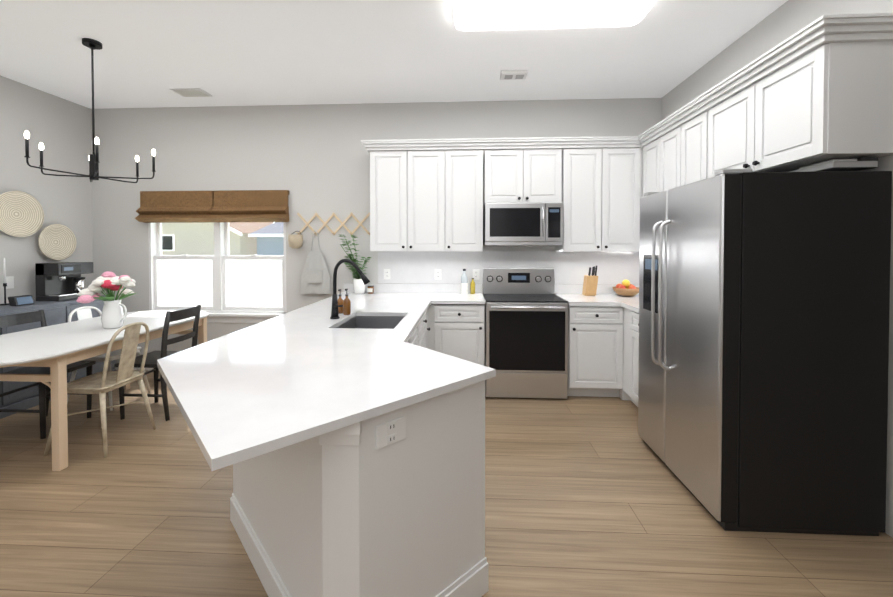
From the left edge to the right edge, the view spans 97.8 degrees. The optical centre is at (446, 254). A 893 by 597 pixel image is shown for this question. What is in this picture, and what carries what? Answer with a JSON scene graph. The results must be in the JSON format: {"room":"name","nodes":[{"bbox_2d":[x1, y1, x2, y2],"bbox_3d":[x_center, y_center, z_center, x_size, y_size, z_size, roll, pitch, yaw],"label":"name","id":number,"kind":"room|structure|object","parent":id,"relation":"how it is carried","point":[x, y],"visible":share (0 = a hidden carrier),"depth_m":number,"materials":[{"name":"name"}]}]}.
{"room":"kitchen","nodes":[
{"label":"kitchen","id":0,"kind":"room"},
{"bbox_2d":[0,75,92,303],"bbox_3d":[-4.329,-0.111,1.099,0.150,3.000,7.100,0,1,3],"label":"wall","id":1,"kind":"structure","parent":0,"point":[59,128],"depth_m":3.97,"materials":[{"name":"grey paint"}]},
{"bbox_2d":[6,276,13,288],"bbox_3d":[-4.116,0.268,3.668,0.010,0.115,0.075,0,1,3],"label":"light switch","id":2,"kind":"object","parent":1,"relation":"attached to","point":[10,281],"visible":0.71,"depth_m":3.67,"materials":[{"name":"white plastic"}]},
{"bbox_2d":[0,191,43,236],"bbox_3d":[-4.081,-0.380,3.706,0.048,0.440,0.440,0,1,3],"label":"wall art","id":3,"kind":"object","parent":1,"relation":"attached to","point":[21,214],"visible":1,"depth_m":3.73},
{"bbox_2d":[38,224,76,259],"bbox_3d":[-4.063,-0.124,4.060,0.048,0.380,0.380,0,1,3],"label":"wall art","id":4,"kind":"object","parent":1,"relation":"attached to","point":[57,242],"visible":1,"depth_m":4.07},
{"bbox_2d":[91,98,661,356],"bbox_3d":[-0.893,-0.164,4.400,6.370,3.000,0.150,0,1,3],"label":"wall","id":5,"kind":"structure","parent":0,"point":[313,159],"depth_m":4.36,"materials":[{"name":"white paint"}]},
{"bbox_2d":[115,358,158,370],"bbox_3d":[-2.600,1.264,4.429,2.900,0.142,0.016,0,1,3],"label":"baseboard","id":6,"kind":"structure","parent":5,"relation":"attached to","point":[118,360],"depth_m":4.46,"materials":[{"name":"white"}]},
{"bbox_2d":[135,190,289,222],"bbox_3d":[-2.608,-0.532,4.341,1.708,0.352,0.127,0,1,3],"label":"window blind","id":7,"kind":"object","parent":5,"relation":"attached to","point":[213,206],"visible":1,"depth_m":4.33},
{"bbox_2d":[148,222,285,322],"bbox_3d":[-2.602,0.040,4.467,1.730,1.470,0.200,0,1,3],"label":"window","id":8,"kind":"structure","parent":5,"relation":"in","point":[221,285],"depth_m":4.46,"materials":[{"name":"white glass"}]},
{"bbox_2d":[296,212,369,234],"bbox_3d":[-1.251,-0.335,4.300,0.827,0.253,0.067,0,1,3],"label":"peg rail","id":9,"kind":"object","parent":5,"relation":"attached to","point":[338,219],"visible":0.94,"depth_m":4.32,"materials":[{"name":"brown wood"}]},
{"bbox_2d":[288,231,302,247],"bbox_3d":[-1.651,-0.159,4.264,0.160,0.193,0.160,0,1,3],"label":"basket","id":10,"kind":"object","parent":9,"relation":"hanging from","point":[295,241],"visible":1,"depth_m":4.21,"materials":[{"name":"beige wicker"}]},
{"bbox_2d":[300,231,330,293],"bbox_3d":[-1.450,0.088,4.306,0.340,0.698,0.032,0,1,3],"label":"apron","id":11,"kind":"object","parent":9,"relation":"hanging from","point":[315,277],"visible":0.94,"depth_m":4.30,"materials":[{"name":"grey fabric"}]},
{"bbox_2d":[384,269,389,278],"bbox_3d":[-0.658,0.222,4.311,0.075,0.115,0.008,0,1,3],"label":"outlet","id":12,"kind":"object","parent":5,"relation":"attached to","point":[386,271],"depth_m":4.31,"materials":[{"name":"white plastic"}]},
{"bbox_2d":[369,144,452,251],"bbox_3d":[-0.359,-0.555,4.113,0.826,1.050,0.346,0,1,3],"label":"upper cabinet","id":13,"kind":"object","parent":5,"relation":"attached to","point":[429,198],"depth_m":3.94,"materials":[{"name":"white paint"}]},
{"bbox_2d":[345,283,480,290],"bbox_3d":[-0.375,0.375,4.294,1.538,0.100,0.016,0,1,3],"label":"backsplash","id":14,"kind":"structure","parent":5,"relation":"attached to","point":[377,286],"depth_m":4.29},
{"bbox_2d":[435,269,440,279],"bbox_3d":[-0.094,0.223,4.281,0.075,0.115,0.008,0,1,3],"label":"outlet","id":15,"kind":"object","parent":5,"relation":"attached to","point":[437,274],"depth_m":4.28,"materials":[{"name":"white plastic"}]},
{"bbox_2d":[453,144,492,251],"bbox_3d":[0.192,-0.554,4.084,0.514,1.050,0.346,0,1,3],"label":"upper cabinet","id":16,"kind":"object","parent":5,"relation":"attached to","point":[472,171],"depth_m":3.91,"materials":[{"name":"white paint"}]},
{"bbox_2d":[473,269,478,279],"bbox_3d":[0.323,0.223,4.260,0.075,0.115,0.008,0,1,3],"label":"outlet","id":17,"kind":"object","parent":5,"relation":"attached to","point":[475,271],"depth_m":4.26,"materials":[{"name":"white plastic"}]},
{"bbox_2d":[493,144,564,203],"bbox_3d":[0.772,-0.795,4.050,0.764,0.567,0.346,0,1,3],"label":"upper cabinet","id":18,"kind":"object","parent":5,"relation":"attached to","point":[522,173],"depth_m":3.88,"materials":[{"name":"white paint"}]},
{"bbox_2d":[483,203,562,245],"bbox_3d":[0.769,-0.298,4.007,0.758,0.416,0.449,0,1,3],"label":"microwave","id":19,"kind":"object","parent":18,"relation":"attached to","point":[522,223],"visible":1,"depth_m":3.82,"materials":[{"name":"silver metal"}]},
{"bbox_2d":[545,144,642,251],"bbox_3d":[1.517,-0.553,4.015,0.847,1.050,0.346,0,1,3],"label":"upper cabinet","id":20,"kind":"object","parent":5,"relation":"attached to","point":[604,182],"depth_m":3.84,"materials":[{"name":"white paint"}]},
{"bbox_2d":[554,284,638,291],"bbox_3d":[1.710,0.377,4.185,1.108,0.100,0.016,0,1,3],"label":"backsplash","id":21,"kind":"structure","parent":5,"relation":"attached to","point":[557,287],"depth_m":4.19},
{"bbox_2d":[0,0,787,108],"bbox_3d":[-0.325,-1.667,0.865,8.470,0.120,7.400,0,1,3],"label":"ceiling","id":22,"kind":"structure","parent":0,"point":[150,53],"depth_m":3.16,"materials":[{"name":"white paint"}]},
{"bbox_2d":[24,38,155,182],"bbox_3d":[-2.710,-1.109,2.987,0.722,1.064,0.742,0,1,3],"label":"chandelier","id":23,"kind":"object","parent":22,"relation":"hanging from","point":[92,45],"visible":1,"depth_m":3.01,"materials":[{"name":"black metal"}]},
{"bbox_2d":[169,88,212,96],"bbox_3d":[-2.611,-1.649,3.989,0.320,0.017,0.200,0,1,3],"label":"ceiling vent","id":24,"kind":"object","parent":22,"relation":"in","point":[191,92],"visible":0.94,"depth_m":3.96,"materials":[{"name":"white metal"}]},
{"bbox_2d":[500,70,527,79],"bbox_3d":[0.611,-1.631,3.551,0.240,0.038,0.140,0,1,3],"label":"air vent","id":25,"kind":"object","parent":22,"relation":"attached to","point":[513,74],"visible":1,"depth_m":3.50,"materials":[{"name":"white metal"}]},
{"bbox_2d":[453,0,654,30],"bbox_3d":[0.680,-1.592,2.562,1.270,0.084,0.310,0,1,3],"label":"ceiling light fixture","id":26,"kind":"object","parent":22,"relation":"attached to","point":[476,15],"visible":1,"depth_m":2.51,"materials":[{"name":"white plastic"}]},
{"bbox_2d":[0,370,892,596],"bbox_3d":[-0.325,1.452,0.916,8.470,0.120,7.400,0,1,3],"label":"floor","id":27,"kind":"structure","parent":0,"point":[586,496],"depth_m":1.99,"materials":[{"name":"brown wood"}]},
{"bbox_2d":[0,310,95,438],"bbox_3d":[-3.173,0.912,3.059,0.473,0.896,0.420,0,1,3],"label":"chair","id":28,"kind":"object","parent":27,"relation":"on","point":[25,318],"visible":0.56,"depth_m":3.04,"materials":[{"name":"paint"}]},
{"bbox_2d":[0,295,115,418],"bbox_3d":[-3.882,0.908,3.496,0.484,0.885,1.600,0,1,3],"label":"sideboard","id":29,"kind":"object","parent":27,"relation":"on","point":[57,312],"visible":0.25,"depth_m":3.46,"materials":[{"name":"grey wood"}]},
{"bbox_2d":[0,258,8,304],"bbox_3d":[-4.027,0.249,3.553,0.070,0.429,0.068,0,1,3],"label":"candlestick","id":30,"kind":"object","parent":29,"relation":"on","point":[4,276],"visible":0.94,"depth_m":3.55,"materials":[{"name":"black metal"}]},
{"bbox_2d":[8,295,33,305],"bbox_3d":[-3.860,0.421,3.537,0.091,0.085,0.150,0,1,3],"label":"clock","id":31,"kind":"object","parent":29,"relation":"on","point":[21,300],"visible":1,"depth_m":3.50,"materials":[{"name":"black plastic"}]},
{"bbox_2d":[35,262,92,300],"bbox_3d":[-3.873,0.272,3.966,0.245,0.370,0.360,0,1,3],"label":"coffee machine","id":32,"kind":"object","parent":29,"relation":"on","point":[61,281],"visible":0.85,"depth_m":3.87,"materials":[{"name":"black plastic"}]},
{"bbox_2d":[43,322,155,457],"bbox_3d":[-2.478,0.929,2.822,0.475,0.869,0.436,0,1,3],"label":"chair","id":33,"kind":"object","parent":27,"relation":"on","point":[103,382],"visible":0.88,"depth_m":2.77,"materials":[{"name":"beige wood"}]},
{"bbox_2d":[0,310,207,470],"bbox_3d":[-2.825,0.977,3.092,0.950,0.760,1.860,0,1,3],"label":"dining table","id":34,"kind":"object","parent":27,"relation":"on","point":[57,348],"visible":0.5,"depth_m":2.61,"materials":[{"name":"white"}]},
{"bbox_2d":[76,271,135,328],"bbox_3d":[-2.704,0.366,3.147,0.343,0.457,0.456,0,1,3],"label":"flower vase","id":35,"kind":"object","parent":34,"relation":"on","point":[107,284],"visible":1,"depth_m":3.10,"materials":[{"name":"white ceramic"}]},
{"bbox_2d":[67,306,150,410],"bbox_3d":[-3.110,0.917,3.576,0.475,0.869,0.436,0,1,3],"label":"chair","id":36,"kind":"object","parent":27,"relation":"on","point":[84,312],"visible":0.42,"depth_m":3.50,"materials":[{"name":"white wood"}]},
{"bbox_2d":[114,305,200,420],"bbox_3d":[-2.454,0.907,3.362,0.473,0.896,0.420,0,1,3],"label":"chair","id":37,"kind":"object","parent":27,"relation":"on","point":[152,357],"visible":0.69,"depth_m":3.21,"materials":[{"name":"paint"}]},
{"bbox_2d":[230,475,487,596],"bbox_3d":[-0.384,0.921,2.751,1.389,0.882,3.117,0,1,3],"label":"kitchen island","id":38,"kind":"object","parent":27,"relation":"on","point":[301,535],"depth_m":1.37,"materials":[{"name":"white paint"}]},
{"bbox_2d":[157,291,495,482],"bbox_3d":[-0.463,0.467,2.608,1.538,0.029,3.396,0,1,3],"label":"island countertop","id":39,"kind":"structure","parent":38,"relation":"on","point":[298,392],"depth_m":1.48,"materials":[{"name":"white stone"}]},
{"bbox_2d":[338,289,339,313],"bbox_3d":[-0.804,0.355,2.946,0.052,0.182,0.052,-1,1,-42],"label":"soap bottle","id":40,"kind":"object","parent":39,"relation":"on","point":[338,289],"depth_m":2.92,"materials":[{"name":"orange glass"}]},
{"bbox_2d":[340,289,350,314],"bbox_3d":[-0.737,0.351,2.882,0.055,0.192,0.056,-1,1,-36],"label":"soap bottle","id":41,"kind":"object","parent":39,"relation":"on","point":[345,309],"depth_m":2.87,"materials":[{"name":"orange glass"}]},
{"bbox_2d":[330,259,369,318],"bbox_3d":[-0.672,0.242,2.692,0.284,0.418,0.113,0,1,3],"label":"faucet","id":42,"kind":"object","parent":39,"relation":"on","point":[335,305],"visible":1,"depth_m":2.71,"materials":[{"name":"black metal"}]},
{"bbox_2d":[339,235,370,293],"bbox_3d":[-0.962,0.109,4.165,0.367,0.634,0.209,0,1,3],"label":"potted plant","id":43,"kind":"object","parent":39,"relation":"on","point":[359,285],"visible":0.73,"depth_m":4.15,"materials":[{"name":"green plant"}]},
{"bbox_2d":[337,315,400,326],"bbox_3d":[-0.512,0.587,2.695,0.440,0.237,0.630,0,1,3],"label":"sink","id":44,"kind":"object","parent":39,"relation":"in","point":[358,320],"depth_m":2.99,"materials":[{"name":"grey metal"}]},
{"bbox_2d":[367,285,373,293],"bbox_3d":[-0.822,0.384,4.228,0.070,0.083,0.072,0,1,3],"label":"candle jar","id":45,"kind":"object","parent":39,"relation":"on","point":[370,289],"visible":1,"depth_m":4.20,"materials":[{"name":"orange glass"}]},
{"bbox_2d":[461,269,467,293],"bbox_3d":[0.191,0.291,4.165,0.073,0.270,0.071,0,1,3],"label":"oil bottle","id":46,"kind":"object","parent":39,"relation":"on","point":[464,283],"depth_m":4.14,"materials":[{"name":"grey glass"}]},
{"bbox_2d":[470,278,474,293],"bbox_3d":[0.282,0.341,4.181,0.052,0.170,0.051,0,1,3],"label":"oil bottle","id":47,"kind":"object","parent":39,"relation":"on","point":[472,285],"depth_m":4.16,"materials":[{"name":"yellow glass"}]},
{"bbox_2d":[376,416,405,449],"bbox_3d":[-0.180,0.586,1.281,0.115,0.075,0.008,-1,1,-42],"label":"outlet","id":48,"kind":"object","parent":38,"relation":"attached to","point":[390,432],"visible":1,"depth_m":1.27,"materials":[{"name":"white plastic"}]},
{"bbox_2d":[483,268,567,398],"bbox_3d":[0.757,0.751,3.890,0.752,1.185,0.714,0,1,3],"label":"range","id":49,"kind":"object","parent":27,"relation":"on","point":[526,332],"visible":1,"depth_m":3.59,"materials":[{"name":"silver metal"}]},
{"bbox_2d":[567,304,617,396],"bbox_3d":[1.393,0.909,3.900,0.490,0.870,0.636,0,1,3],"label":"base cabinet","id":50,"kind":"object","parent":27,"relation":"on","point":[603,342],"depth_m":3.59,"materials":[{"name":"white paint"}]},
{"bbox_2d":[554,292,638,319],"bbox_3d":[1.684,0.458,3.535,1.124,0.040,1.320,0,1,3],"label":"countertop","id":51,"kind":"structure","parent":50,"relation":"on","point":[605,305],"depth_m":3.58,"materials":[{"name":"white stone"}]},
{"bbox_2d":[582,266,597,295],"bbox_3d":[1.485,0.271,4.021,0.110,0.315,0.208,0,1,3],"label":"knife block","id":52,"kind":"object","parent":51,"relation":"on","point":[590,282],"visible":1,"depth_m":3.97,"materials":[{"name":"brown wood"}]},
{"bbox_2d":[612,280,638,295],"bbox_3d":[1.855,0.345,4.009,0.280,0.168,0.277,0,1,3],"label":"fruit bowl","id":53,"kind":"object","parent":51,"relation":"on","point":[625,288],"visible":1,"depth_m":3.95,"materials":[{"name":"brown wood"}]},
{"bbox_2d":[614,320,629,399],"bbox_3d":[1.899,0.916,3.445,0.685,0.870,0.259,0,1,3],"label":"base cabinet","id":54,"kind":"object","parent":27,"relation":"on","point":[621,342],"depth_m":3.57,"materials":[{"name":"white paint"}]},
{"bbox_2d":[630,320,638,406],"bbox_3d":[1.901,0.921,3.125,0.646,0.870,0.501,0,1,3],"label":"base cabinet","id":55,"kind":"object","parent":27,"relation":"on","point":[634,324],"depth_m":3.30,"materials":[{"name":"white paint"}]},
{"bbox_2d":[638,169,891,535],"bbox_3d":[1.728,0.470,2.356,0.851,1.797,0.920,0,1,3],"label":"refrigerator","id":56,"kind":"object","parent":27,"relation":"on","point":[764,303],"visible":1,"depth_m":1.90,"materials":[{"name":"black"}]},
{"bbox_2d":[790,157,877,171],"bbox_3d":[2.003,-0.451,2.041,0.220,0.051,0.290,0,1,3],"label":"tray","id":57,"kind":"object","parent":56,"relation":"on","point":[861,163],"visible":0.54,"depth_m":1.92,"materials":[{"name":"grey metal"}]},
{"bbox_2d":[662,0,892,537],"bbox_3d":[2.182,-0.105,0.760,0.150,3.000,7.100,0,1,3],"label":"wall","id":58,"kind":"structure","parent":0,"point":[783,22],"depth_m":2.52,"materials":[{"name":"white paint"}]},
{"bbox_2d":[641,145,645,196],"bbox_3d":[2.096,-0.537,3.949,0.346,1.020,0.419,0,1,3],"label":"upper cabinet","id":59,"kind":"object","parent":58,"relation":"attached to","point":[644,146],"depth_m":3.77,"materials":[{"name":"white paint"}]},
{"bbox_2d":[642,125,673,192],"bbox_3d":[2.069,-0.544,3.431,0.346,1.050,0.735,0,1,3],"label":"upper cabinet","id":60,"kind":"object","parent":58,"relation":"attached to","point":[660,147],"depth_m":3.45,"materials":[{"name":"white paint"}]},
{"bbox_2d":[674,101,713,187],"bbox_3d":[2.044,-0.536,2.949,0.346,1.050,0.467,0,1,3],"label":"upper cabinet","id":61,"kind":"object","parent":58,"relation":"attached to","point":[691,134],"depth_m":2.96,"materials":[{"name":"white paint"}]},
{"bbox_2d":[710,29,892,176],"bbox_3d":[2.011,-0.771,2.316,0.346,0.560,0.910,0,1,3],"label":"upper cabinet","id":62,"kind":"object","parent":58,"relation":"attached to","point":[819,90],"depth_m":1.95,"materials":[{"name":"white paint"}]},
{"label":"outside","id":63,"kind":"structure","parent":0,"visible":0},
{"bbox_3d":[-7.588,0.933,47.655,100.000,0.100,85.400,0,1,3],"label":"ground","id":64,"kind":"structure","parent":63,"visible":0},
{"bbox_2d":[162,222,283,254],"bbox_3d":[-7.837,-1.714,42.833,100.000,5.350,25.970,0,1,3],"label":"houses","id":65,"kind":"structure","parent":64,"relation":"on","point":[234,237],"depth_m":31.01,"materials":[{"name":"beige"}]}
]}

